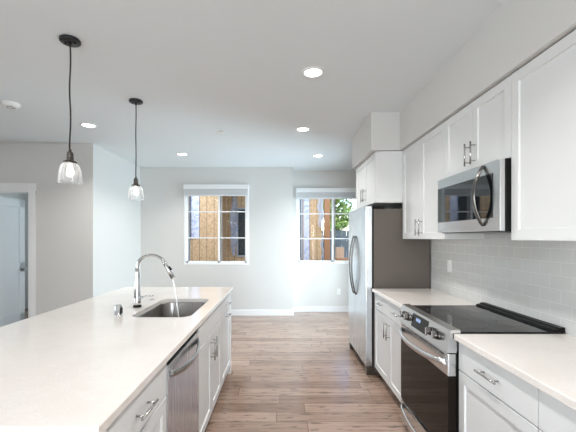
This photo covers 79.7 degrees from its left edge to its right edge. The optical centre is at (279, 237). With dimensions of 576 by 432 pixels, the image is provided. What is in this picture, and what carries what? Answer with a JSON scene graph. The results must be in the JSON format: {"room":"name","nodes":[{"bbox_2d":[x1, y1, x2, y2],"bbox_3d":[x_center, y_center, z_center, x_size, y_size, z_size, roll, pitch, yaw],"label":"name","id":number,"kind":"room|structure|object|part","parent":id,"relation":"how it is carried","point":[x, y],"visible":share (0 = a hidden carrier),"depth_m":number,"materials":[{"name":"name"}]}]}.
{"room":"kitchen","nodes":[
{"label":"kitchen","id":0,"kind":"room"},
{"bbox_2d":[0,193,23,199],"bbox_3d":[-5.275,0.072,1.550,0.150,2.743,11.100,0,0,0],"label":"wall","id":1,"kind":"structure","parent":0,"point":[20,196],"depth_m":6.76,"materials":[{"name":"white paint"}]},
{"bbox_2d":[24,193,27,308],"bbox_3d":[-3.950,0.072,7.075,2.500,2.743,0.150,0,0,0],"label":"wall","id":2,"kind":"structure","parent":0,"point":[25,194],"depth_m":7.00,"materials":[{"name":"white paint"}]},
{"bbox_2d":[0,143,83,314],"bbox_3d":[-3.950,0.072,4.820,2.500,2.743,0.120,0,0,0],"label":"wall","id":3,"kind":"structure","parent":0,"point":[59,206],"depth_m":4.76,"materials":[{"name":"white paint"}]},
{"bbox_2d":[0,197,26,326],"bbox_3d":[-4.138,0.415,5.235,0.170,2.033,0.660,0,0,0],"label":"door","id":4,"kind":"structure","parent":3,"relation":"in","point":[12,211],"depth_m":5.32,"materials":[{"name":"white paint"}]},
{"bbox_2d":[0,183,37,317],"bbox_3d":[-3.818,0.348,4.801,0.968,2.192,0.158,0,0,0],"label":"door frame","id":5,"kind":"structure","parent":3,"relation":"attached to","point":[31,194],"depth_m":4.74,"materials":[{"name":"white paint"}]},
{"bbox_2d":[84,143,140,299],"bbox_3d":[-2.640,0.072,5.574,0.120,2.743,1.627,0,0,0],"label":"wall","id":6,"kind":"structure","parent":0,"point":[112,222],"depth_m":5.19,"materials":[{"name":"white paint"}]},
{"bbox_2d":[25,309,408,431],"bbox_3d":[-1.625,1.494,1.500,7.450,0.100,11.300,0,0,0],"label":"floor","id":7,"kind":"structure","parent":0,"point":[300,372],"depth_m":3.39,"materials":[{"name":"brown wood"}]},
{"bbox_2d":[104,363,166,431],"bbox_3d":[-0.781,1.002,1.300,0.597,0.883,0.571,0,0,0],"label":"base cabinet","id":8,"kind":"object","parent":7,"relation":"on","point":[147,412],"visible":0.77,"depth_m":1.35,"materials":[{"name":"white paint"}]},
{"bbox_3d":[-0.502,0.647,1.300,0.038,0.010,0.155,0,0,0],"label":"handle","id":9,"kind":"part","parent":8,"relation":"part of","materials":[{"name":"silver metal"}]},
{"bbox_3d":[-0.530,1.034,1.300,0.020,0.613,0.568,0,0,0],"label":"door","id":10,"kind":"part","parent":8,"relation":"part of","materials":[{"name":"white paint"}]},
{"bbox_2d":[166,331,199,431],"bbox_3d":[-0.778,1.002,1.894,0.624,0.883,0.608,0,0,0],"label":"dishwasher","id":11,"kind":"object","parent":7,"relation":"on","point":[182,395],"visible":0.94,"depth_m":1.86,"materials":[{"name":"silver metal"}]},
{"bbox_3d":[-0.495,0.656,1.895,0.058,0.058,0.548,0,0,0],"label":"handle","id":12,"kind":"part","parent":11,"relation":"part of","materials":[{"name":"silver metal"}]},
{"bbox_2d":[196,303,220,431],"bbox_3d":[-0.781,1.002,2.631,0.597,0.883,0.858,0,0,0],"label":"base cabinet","id":13,"kind":"object","parent":7,"relation":"on","point":[209,330],"visible":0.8,"depth_m":2.55,"materials":[{"name":"white paint"}]},
{"bbox_2d":[0,287,232,431],"bbox_3d":[-1.081,0.545,2.326,1.149,0.030,2.722,0,0,0],"label":"countertop","id":14,"kind":"structure","parent":13,"relation":"on","point":[76,367],"depth_m":1.53,"materials":[{"name":"white stone"}]},
{"bbox_2d":[114,304,122,315],"bbox_3d":[-1.100,0.493,2.345,0.054,0.073,0.054,0,0,0],"label":"air gap","id":15,"kind":"object","parent":14,"relation":"on","point":[118,309],"visible":1,"depth_m":2.33,"materials":[{"name":"silver metal"}]},
{"bbox_2d":[133,253,174,307],"bbox_3d":[-0.958,0.326,2.627,0.318,0.408,0.060,0,0,0],"label":"faucet","id":16,"kind":"object","parent":14,"relation":"on","point":[137,298],"visible":1,"depth_m":2.62,"materials":[{"name":"silver metal"}]},
{"bbox_3d":[-0.985,0.193,2.627,0.229,0.142,0.025,0,0,0],"label":"spout","id":17,"kind":"part","parent":16,"relation":"part of","materials":[{"name":"silver metal"}]},
{"bbox_2d":[138,302,205,316],"bbox_3d":[-0.802,0.657,2.636,0.449,0.192,0.741,0,0,0],"label":"sink","id":18,"kind":"object","parent":14,"relation":"in","point":[168,309],"visible":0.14,"depth_m":2.98,"materials":[{"name":"silver metal"}]},
{"bbox_3d":[-0.530,1.034,2.417,0.020,0.613,0.426,0,0,0],"label":"door","id":19,"kind":"part","parent":13,"relation":"part of","materials":[{"name":"white paint"}]},
{"bbox_3d":[-0.502,0.844,2.591,0.038,0.155,0.010,0,0,0],"label":"handle","id":20,"kind":"part","parent":13,"relation":"part of","materials":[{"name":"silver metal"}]},
{"bbox_3d":[-0.502,0.844,2.671,0.038,0.155,0.010,0,0,0],"label":"handle","id":21,"kind":"part","parent":13,"relation":"part of","materials":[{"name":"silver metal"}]},
{"bbox_3d":[-0.530,1.034,2.845,0.020,0.613,0.426,0,0,0],"label":"door","id":22,"kind":"part","parent":13,"relation":"part of","materials":[{"name":"white paint"}]},
{"bbox_2d":[221,292,230,387],"bbox_3d":[-0.781,1.002,3.357,0.597,0.883,0.590,0,0,0],"label":"base cabinet","id":23,"kind":"object","parent":7,"relation":"on","point":[226,303],"visible":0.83,"depth_m":3.35,"materials":[{"name":"white paint"}]},
{"bbox_3d":[-0.530,0.646,3.357,0.020,0.151,0.587,0,0,0],"label":"drawer","id":24,"kind":"part","parent":23,"relation":"part of","materials":[{"name":"white paint"}]},
{"bbox_2d":[375,293,401,401],"bbox_3d":[1.241,1.002,3.119,0.597,0.883,0.913,0,0,0],"label":"base cabinet","id":25,"kind":"object","parent":7,"relation":"on","point":[387,319],"visible":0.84,"depth_m":3.09,"materials":[{"name":"white paint"}]},
{"bbox_3d":[0.990,0.646,3.348,0.020,0.151,0.452,0,0,0],"label":"drawer","id":26,"kind":"part","parent":25,"relation":"part of","materials":[{"name":"white paint"}]},
{"bbox_3d":[0.990,1.034,3.348,0.020,0.613,0.452,0,0,0],"label":"door","id":27,"kind":"part","parent":25,"relation":"part of","materials":[{"name":"white paint"}]},
{"bbox_3d":[0.962,0.844,3.085,0.038,0.155,0.010,0,0,0],"label":"handle","id":28,"kind":"part","parent":25,"relation":"part of","materials":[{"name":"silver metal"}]},
{"bbox_3d":[0.990,0.646,2.891,0.020,0.151,0.455,0,0,0],"label":"drawer","id":29,"kind":"part","parent":25,"relation":"part of","materials":[{"name":"white paint"}]},
{"bbox_3d":[0.990,1.034,2.891,0.020,0.613,0.455,0,0,0],"label":"door","id":30,"kind":"part","parent":25,"relation":"part of","materials":[{"name":"white paint"}]},
{"bbox_2d":[372,289,475,307],"bbox_3d":[1.267,0.545,3.120,0.620,0.030,0.916,0,0,0],"label":"countertop","id":31,"kind":"structure","parent":25,"relation":"on","point":[398,297],"depth_m":3.04,"materials":[{"name":"white stone"}]},
{"bbox_2d":[349,206,429,374],"bbox_3d":[1.203,0.556,4.064,0.734,1.776,0.903,0,0,0],"label":"refrigerator","id":32,"kind":"object","parent":7,"relation":"on","point":[380,257],"visible":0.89,"depth_m":3.61,"materials":[{"name":"grey metal"}]},
{"bbox_3d":[0.869,0.329,4.190,0.065,0.696,0.024,0,0,0],"label":"handle","id":33,"kind":"part","parent":32,"relation":"part of","materials":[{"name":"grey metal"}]},
{"bbox_3d":[0.932,0.510,4.325,0.071,1.684,0.379,0,0,0],"label":"door","id":34,"kind":"part","parent":32,"relation":"part of","materials":[{"name":"silver metal"}]},
{"bbox_3d":[0.869,0.329,4.075,0.065,0.696,0.024,0,0,0],"label":"handle","id":35,"kind":"part","parent":32,"relation":"part of","materials":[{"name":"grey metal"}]},
{"bbox_3d":[0.932,0.510,3.871,0.071,1.684,0.518,0,0,0],"label":"door","id":36,"kind":"part","parent":32,"relation":"part of","materials":[{"name":"silver metal"}]},
{"bbox_2d":[399,302,564,431],"bbox_3d":[1.214,0.971,2.279,0.720,0.946,0.754,0,0,0],"label":"range","id":37,"kind":"object","parent":7,"relation":"on","point":[429,349],"visible":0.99,"depth_m":2.17,"materials":[{"name":"silver metal"}]},
{"bbox_3d":[0.916,0.575,2.488,0.042,0.053,0.052,0,0,0],"label":"knob","id":38,"kind":"part","parent":37,"relation":"part of","materials":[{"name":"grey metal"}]},
{"bbox_3d":[0.905,1.275,2.279,0.063,0.048,0.684,0,0,0],"label":"handle","id":39,"kind":"part","parent":37,"relation":"part of","materials":[{"name":"silver metal"}]},
{"bbox_3d":[0.952,1.318,2.279,0.044,0.162,0.746,0,0,0],"label":"warming drawer","id":40,"kind":"part","parent":37,"relation":"part of","materials":[{"name":"silver metal"}]},
{"bbox_3d":[0.894,0.705,2.279,0.080,0.050,0.697,0,0,0],"label":"handle","id":41,"kind":"part","parent":37,"relation":"part of","materials":[{"name":"silver metal"}]},
{"bbox_3d":[0.951,0.707,2.279,0.046,0.122,0.746,0,0,0],"label":"oven door","id":42,"kind":"part","parent":37,"relation":"part of","materials":[{"name":"silver metal"}]},
{"bbox_3d":[0.916,0.575,2.118,0.042,0.053,0.052,0,0,0],"label":"knob","id":43,"kind":"part","parent":37,"relation":"part of","materials":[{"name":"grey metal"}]},
{"bbox_3d":[0.959,0.574,2.279,0.080,0.128,0.754,0,0,0],"label":"control panel","id":44,"kind":"part","parent":37,"relation":"part of","materials":[{"name":"silver metal"}]},
{"bbox_3d":[0.916,0.575,2.030,0.042,0.053,0.052,0,0,0],"label":"knob","id":45,"kind":"part","parent":37,"relation":"part of","materials":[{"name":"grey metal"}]},
{"bbox_2d":[413,305,562,333],"bbox_3d":[1.275,0.530,2.279,0.570,0.017,0.754,0,0,0],"label":"cooktop","id":46,"kind":"object","parent":37,"relation":"in","point":[465,319],"depth_m":2.15,"materials":[{"name":"grey glass"}]},
{"bbox_2d":[459,342,539,431],"bbox_3d":[1.241,1.002,1.603,0.597,0.883,0.581,0,0,0],"label":"base cabinet","id":47,"kind":"object","parent":7,"relation":"on","point":[492,398],"visible":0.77,"depth_m":1.60,"materials":[{"name":"white paint"}]},
{"bbox_3d":[0.962,0.647,1.603,0.038,0.010,0.155,0,0,0],"label":"handle","id":48,"kind":"part","parent":47,"relation":"part of","materials":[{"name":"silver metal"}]},
{"bbox_3d":[0.990,1.034,1.603,0.020,0.613,0.578,0,0,0],"label":"door","id":49,"kind":"part","parent":47,"relation":"part of","materials":[{"name":"white paint"}]},
{"bbox_2d":[454,334,575,409],"bbox_3d":[1.267,0.545,0.648,0.620,0.030,2.496,0,0,0],"label":"countertop","id":50,"kind":"structure","parent":47,"relation":"on","point":[547,362],"depth_m":1.53,"materials":[{"name":"white stone"}]},
{"bbox_2d":[539,389,575,431],"bbox_3d":[1.241,1.002,1.005,0.597,0.883,0.610,0,0,0],"label":"base cabinet","id":51,"kind":"object","parent":7,"relation":"on","point":[554,415],"visible":0.56,"depth_m":1.23,"materials":[{"name":"white paint"}]},
{"bbox_2d":[141,167,292,309],"bbox_3d":[-1.230,0.072,6.612,2.941,2.743,0.450,0,0,0],"label":"wall","id":52,"kind":"structure","parent":0,"point":[266,283],"depth_m":6.39,"materials":[{"name":"white paint"}]},
{"bbox_2d":[184,190,248,264],"bbox_3d":[-1.175,-0.234,6.420,1.203,1.472,0.074,0,0,0],"label":"window","id":53,"kind":"structure","parent":52,"relation":"in","point":[186,198],"depth_m":6.39,"materials":[{"name":"white plastic"}]},
{"bbox_3d":[-1.406,-0.230,6.432,0.666,1.404,0.028,0,0,0],"label":"sash","id":54,"kind":"part","parent":53,"relation":"part of","materials":[{"name":"white plastic"}]},
{"bbox_2d":[183,184,248,195],"bbox_3d":[-1.175,-0.868,6.353,1.193,0.209,0.056,0,0,0],"label":"window blind","id":55,"kind":"object","parent":53,"relation":"attached to","point":[189,189],"visible":1,"depth_m":6.33,"materials":[{"name":"white"}]},
{"bbox_3d":[-1.175,-0.774,6.356,1.163,0.022,0.049,0,0,0],"label":"rail","id":56,"kind":"part","parent":55,"relation":"part of","materials":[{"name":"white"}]},
{"bbox_3d":[-0.879,-0.230,6.405,0.535,1.404,0.028,0,0,0],"label":"sash","id":57,"kind":"part","parent":53,"relation":"part of","materials":[{"name":"white plastic"}]},
{"bbox_2d":[231,310,292,315],"bbox_3d":[-1.162,1.392,6.380,2.806,0.104,0.014,0,0,0],"label":"baseboard","id":58,"kind":"structure","parent":52,"relation":"attached to","point":[233,312],"depth_m":6.37,"materials":[{"name":"white paint"}]},
{"bbox_2d":[0,0,506,170],"bbox_3d":[-1.625,-1.374,1.500,7.450,0.150,11.300,0,0,0],"label":"ceiling","id":59,"kind":"structure","parent":0,"point":[199,69],"depth_m":2.69,"materials":[{"name":"white paint"}]},
{"bbox_2d":[1,100,20,108],"bbox_3d":[-2.610,-1.278,3.347,0.156,0.041,0.156,0,0,0],"label":"smoke detector","id":60,"kind":"object","parent":59,"relation":"attached to","point":[8,104],"visible":1,"depth_m":3.31,"materials":[{"name":"white plastic"}]},
{"bbox_2d":[58,34,81,184],"bbox_3d":[-1.378,-0.828,2.265,0.142,0.942,0.142,0,0,0],"label":"pendant lamp","id":61,"kind":"object","parent":59,"relation":"hanging from","point":[68,40],"visible":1,"depth_m":2.25,"materials":[{"name":"glass"}]},
{"bbox_2d":[66,149,73,159],"bbox_3d":[-1.378,-0.542,2.265,0.044,0.082,0.044,0,0,0],"label":"socket","id":62,"kind":"object","parent":61,"relation":"attached to","point":[69,154],"depth_m":2.25,"materials":[{"name":"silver metal"}]},
{"bbox_3d":[-1.378,-0.444,2.265,0.046,0.094,0.046,0,0,0],"label":"light bulb","id":63,"kind":"part","parent":61,"relation":"part of","materials":[{"name":"white glass"}]},
{"bbox_3d":[-1.378,-0.422,2.265,0.142,0.131,0.142,0,0,0],"label":"lamp shade","id":64,"kind":"part","parent":61,"relation":"part of","materials":[{"name":"clear glass"}]},
{"bbox_3d":[-1.378,-0.927,2.265,0.017,0.685,0.010,0,0,0],"label":"cord","id":65,"kind":"part","parent":61,"relation":"part of","materials":[{"name":"black plastic"}]},
{"bbox_2d":[80,122,96,127],"bbox_3d":[-2.213,-1.294,3.987,0.180,0.011,0.180,0,0,0],"label":"recessed light","id":66,"kind":"object","parent":59,"relation":"in","point":[84,124],"visible":1,"depth_m":3.98,"materials":[{"name":"white plastic"}]},
{"bbox_2d":[128,98,143,200],"bbox_3d":[-1.367,-0.828,3.274,0.142,0.942,0.142,0,0,0],"label":"pendant lamp","id":67,"kind":"object","parent":59,"relation":"hanging from","point":[135,101],"visible":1,"depth_m":3.26,"materials":[{"name":"glass"}]},
{"bbox_2d":[133,176,137,183],"bbox_3d":[-1.367,-0.542,3.274,0.044,0.082,0.044,0,0,0],"label":"socket","id":68,"kind":"object","parent":67,"relation":"attached to","point":[135,179],"depth_m":3.26,"materials":[{"name":"silver metal"}]},
{"bbox_3d":[-1.367,-0.444,3.274,0.046,0.094,0.046,0,0,0],"label":"light bulb","id":69,"kind":"part","parent":67,"relation":"part of","materials":[{"name":"white glass"}]},
{"bbox_3d":[-1.367,-0.422,3.274,0.142,0.131,0.142,0,0,0],"label":"lamp shade","id":70,"kind":"part","parent":67,"relation":"part of","materials":[{"name":"clear glass"}]},
{"bbox_3d":[-1.367,-0.926,3.274,0.012,0.685,0.010,0,0,0],"label":"cord","id":71,"kind":"part","parent":67,"relation":"part of","materials":[{"name":"black plastic"}]},
{"bbox_2d":[296,127,309,131],"bbox_3d":[0.276,-1.294,4.134,0.180,0.011,0.180,0,0,0],"label":"recessed light","id":72,"kind":"object","parent":59,"relation":"in","point":[300,129],"visible":1,"depth_m":4.14,"materials":[{"name":"white plastic"}]},
{"bbox_2d":[302,66,324,77],"bbox_3d":[0.260,-1.294,2.710,0.180,0.011,0.180,0,0,0],"label":"recessed light","id":73,"kind":"object","parent":59,"relation":"in","point":[314,71],"visible":1,"depth_m":2.70,"materials":[{"name":"white plastic"}]},
{"bbox_2d":[305,69,321,76],"bbox_3d":[0.260,-1.294,2.710,0.132,0.001,0.132,0,0,0],"label":"diffuser","id":74,"kind":"object","parent":73,"relation":"attached to","point":[308,72],"depth_m":2.71,"materials":[{"name":"white plastic"}]},
{"bbox_2d":[400,0,575,149],"bbox_3d":[1.414,-1.101,-0.211,0.342,0.396,7.578,0,0,0],"label":"soffit","id":75,"kind":"structure","parent":59,"relation":"attached to","point":[518,32],"depth_m":2.06,"materials":[{"name":"white paint"}]},
{"bbox_2d":[352,112,403,167],"bbox_3d":[1.264,-1.101,4.049,0.641,0.396,0.942,0,0,0],"label":"soffit","id":76,"kind":"structure","parent":75,"relation":"attached to","point":[380,131],"depth_m":3.58,"materials":[{"name":"white paint"}]},
{"bbox_2d":[293,171,355,305],"bbox_3d":[1.121,0.072,6.780,1.759,2.743,0.150,0,0,0],"label":"wall","id":77,"kind":"structure","parent":0,"point":[313,284],"depth_m":6.71,"materials":[{"name":"white paint"}]},
{"bbox_2d":[293,306,348,311],"bbox_3d":[1.078,1.392,6.698,1.644,0.104,0.014,0,0,0],"label":"baseboard","id":78,"kind":"structure","parent":77,"relation":"attached to","point":[296,308],"depth_m":6.69,"materials":[{"name":"white paint"}]},
{"bbox_2d":[296,188,348,263],"bbox_3d":[0.990,-0.218,6.738,1.350,1.464,0.074,0,0,0],"label":"window","id":79,"kind":"structure","parent":77,"relation":"in","point":[298,261],"depth_m":6.71,"materials":[{"name":"white plastic"}]},
{"bbox_3d":[0.718,-0.214,6.750,0.729,1.396,0.028,0,0,0],"label":"sash","id":80,"kind":"part","parent":79,"relation":"part of","materials":[{"name":"white plastic"}]},
{"bbox_2d":[296,188,355,198],"bbox_3d":[0.990,-0.848,6.671,1.340,0.209,0.056,0,0,0],"label":"window blind","id":81,"kind":"object","parent":79,"relation":"attached to","point":[302,193],"visible":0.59,"depth_m":6.65,"materials":[{"name":"white"}]},
{"bbox_3d":[0.990,-0.754,6.673,1.310,0.022,0.049,0,0,0],"label":"rail","id":82,"kind":"part","parent":81,"relation":"part of","materials":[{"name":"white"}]},
{"bbox_3d":[1.317,-0.214,6.723,0.619,1.396,0.028,0,0,0],"label":"sash","id":83,"kind":"part","parent":79,"relation":"part of","materials":[{"name":"white plastic"}]},
{"bbox_2d":[430,239,574,336],"bbox_3d":[1.653,0.072,0.310,0.135,2.743,8.620,0,0,0],"label":"wall","id":84,"kind":"structure","parent":0,"point":[430,239],"depth_m":3.63,"materials":[{"name":"white paint"}]},
{"bbox_2d":[356,151,402,208],"bbox_3d":[1.268,-0.629,4.040,0.630,0.534,0.920,0,0,0],"label":"upper cabinet","id":85,"kind":"object","parent":84,"relation":"attached to","point":[379,179],"visible":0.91,"depth_m":3.58,"materials":[{"name":"white paint"}]},
{"bbox_3d":[1.001,-0.628,4.270,0.022,0.531,0.457,0,0,0],"label":"door","id":86,"kind":"part","parent":85,"relation":"part of","materials":[{"name":"white paint"}]},
{"bbox_3d":[1.001,-0.628,3.810,0.022,0.531,0.457,0,0,0],"label":"door","id":87,"kind":"part","parent":85,"relation":"part of","materials":[{"name":"white paint"}]},
{"bbox_2d":[403,122,483,238],"bbox_3d":[1.408,-0.440,3.119,0.350,0.912,0.913,0,0,0],"label":"upper cabinet","id":88,"kind":"object","parent":84,"relation":"attached to","point":[424,160],"visible":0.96,"depth_m":3.03,"materials":[{"name":"white paint"}]},
{"bbox_3d":[1.281,-0.440,3.348,0.022,0.909,0.452,0,0,0],"label":"door","id":89,"kind":"part","parent":88,"relation":"part of","materials":[{"name":"white paint"}]},
{"bbox_3d":[1.281,-0.440,2.891,0.022,0.909,0.455,0,0,0],"label":"door","id":90,"kind":"part","parent":88,"relation":"part of","materials":[{"name":"white paint"}]},
{"bbox_2d":[445,75,510,177],"bbox_3d":[1.408,-0.668,2.280,0.350,0.455,0.761,0,0,0],"label":"upper cabinet","id":91,"kind":"object","parent":84,"relation":"attached to","point":[479,134],"visible":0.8,"depth_m":2.20,"materials":[{"name":"white paint"}]},
{"bbox_3d":[1.281,-0.668,2.470,0.022,0.452,0.377,0,0,0],"label":"door","id":92,"kind":"part","parent":91,"relation":"part of","materials":[{"name":"white paint"}]},
{"bbox_3d":[1.252,-0.551,2.315,0.038,0.150,0.010,0,0,0],"label":"handle","id":93,"kind":"part","parent":91,"relation":"part of","materials":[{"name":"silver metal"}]},
{"bbox_3d":[1.252,-0.551,2.245,0.038,0.150,0.010,0,0,0],"label":"handle","id":94,"kind":"part","parent":91,"relation":"part of","materials":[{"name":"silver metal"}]},
{"bbox_2d":[438,158,510,232],"bbox_3d":[1.360,-0.234,2.279,0.430,0.408,0.754,0,0,0],"label":"microwave","id":95,"kind":"object","parent":91,"relation":"attached to","point":[477,199],"visible":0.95,"depth_m":2.08,"materials":[{"name":"silver metal"}]},
{"bbox_3d":[1.181,-0.246,2.058,0.073,0.362,0.032,0,0,0],"label":"handle","id":96,"kind":"part","parent":95,"relation":"part of","materials":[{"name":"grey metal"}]},
{"bbox_3d":[1.281,-0.668,2.090,0.022,0.452,0.378,0,0,0],"label":"door","id":97,"kind":"part","parent":91,"relation":"part of","materials":[{"name":"white paint"}]},
{"bbox_2d":[431,233,575,336],"bbox_3d":[1.581,0.249,1.500,0.008,0.561,4.200,0,0,0],"label":"backsplash","id":98,"kind":"structure","parent":84,"relation":"attached to","point":[535,279],"depth_m":2.33,"materials":[{"name":"tile"}]},
{"bbox_2d":[447,260,451,272],"bbox_3d":[1.573,0.267,3.205,0.008,0.115,0.070,0,0,0],"label":"wall outlet","id":99,"kind":"object","parent":98,"relation":"attached to","point":[449,262],"visible":1,"depth_m":3.19,"materials":[{"name":"white plastic"}]},
{"bbox_2d":[511,30,575,240],"bbox_3d":[1.408,-0.440,1.593,0.350,0.912,0.607,0,0,0],"label":"upper cabinet","id":100,"kind":"object","parent":84,"relation":"attached to","point":[543,91],"visible":1,"depth_m":1.66,"materials":[{"name":"white paint"}]},
{"label":"outside","id":101,"kind":"structure","parent":0,"visible":0},
{"bbox_3d":[0.000,1.694,33.700,60.000,0.200,52.600,0,0,0],"label":"ground","id":102,"kind":"structure","parent":101,"visible":0},
{"bbox_2d":[190,196,329,260],"bbox_3d":[-2.300,-0.981,9.850,8.400,5.150,1.900,0,0,0],"label":"building","id":103,"kind":"structure","parent":102,"relation":"on","point":[202,224],"depth_m":9.40,"materials":[{"name":"brown wood"}]},
{"bbox_3d":[-0.915,-0.156,10.588,0.730,1.400,0.016,0,0,0],"label":"pane","id":104,"kind":"part","parent":103,"relation":"part of","materials":[{"name":"clear glass"}]},
{"bbox_3d":[0.480,-0.306,9.388,0.160,1.700,0.016,0,0,0],"label":"pane","id":105,"kind":"part","parent":103,"relation":"part of","materials":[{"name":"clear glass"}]},
{"bbox_3d":[1.230,0.019,9.020,0.140,3.150,0.140,0,0,0],"label":"porch post","id":106,"kind":"part","parent":103,"relation":"part of","materials":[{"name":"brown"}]},
{"bbox_2d":[322,230,348,259],"bbox_3d":[4.500,0.644,15.040,8.000,1.900,0.080,0,0,0],"label":"fence","id":107,"kind":"object","parent":102,"relation":"on","point":[338,233],"visible":0.03,"depth_m":15.00,"materials":[{"name":"grey wood"}]},
{"bbox_2d":[322,199,355,250],"bbox_3d":[2.799,-0.516,17.217,2.681,4.241,3.554,0,0,0],"label":"leafy tree","id":108,"kind":"object","parent":102,"relation":"on","point":[341,222],"visible":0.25,"depth_m":16.66,"materials":[{"name":"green plant"}]},
{"bbox_2d":[331,258,348,259],"bbox_3d":[2.150,1.149,11.750,0.700,0.889,0.700,0,0,0],"label":"pallet stack","id":109,"kind":"object","parent":102,"relation":"on","point":[331,258],"visible":0.14,"depth_m":11.53,"materials":[{"name":"brown wood"}]},
{"bbox_2d":[335,247,343,257],"bbox_3d":[2.030,0.519,11.750,0.260,0.370,0.300,0,0,0],"label":"carton","id":110,"kind":"object","parent":109,"relation":"on","point":[339,251],"visible":0.97,"depth_m":11.60,"materials":[{"name":"beige cardboard"}]}
]}

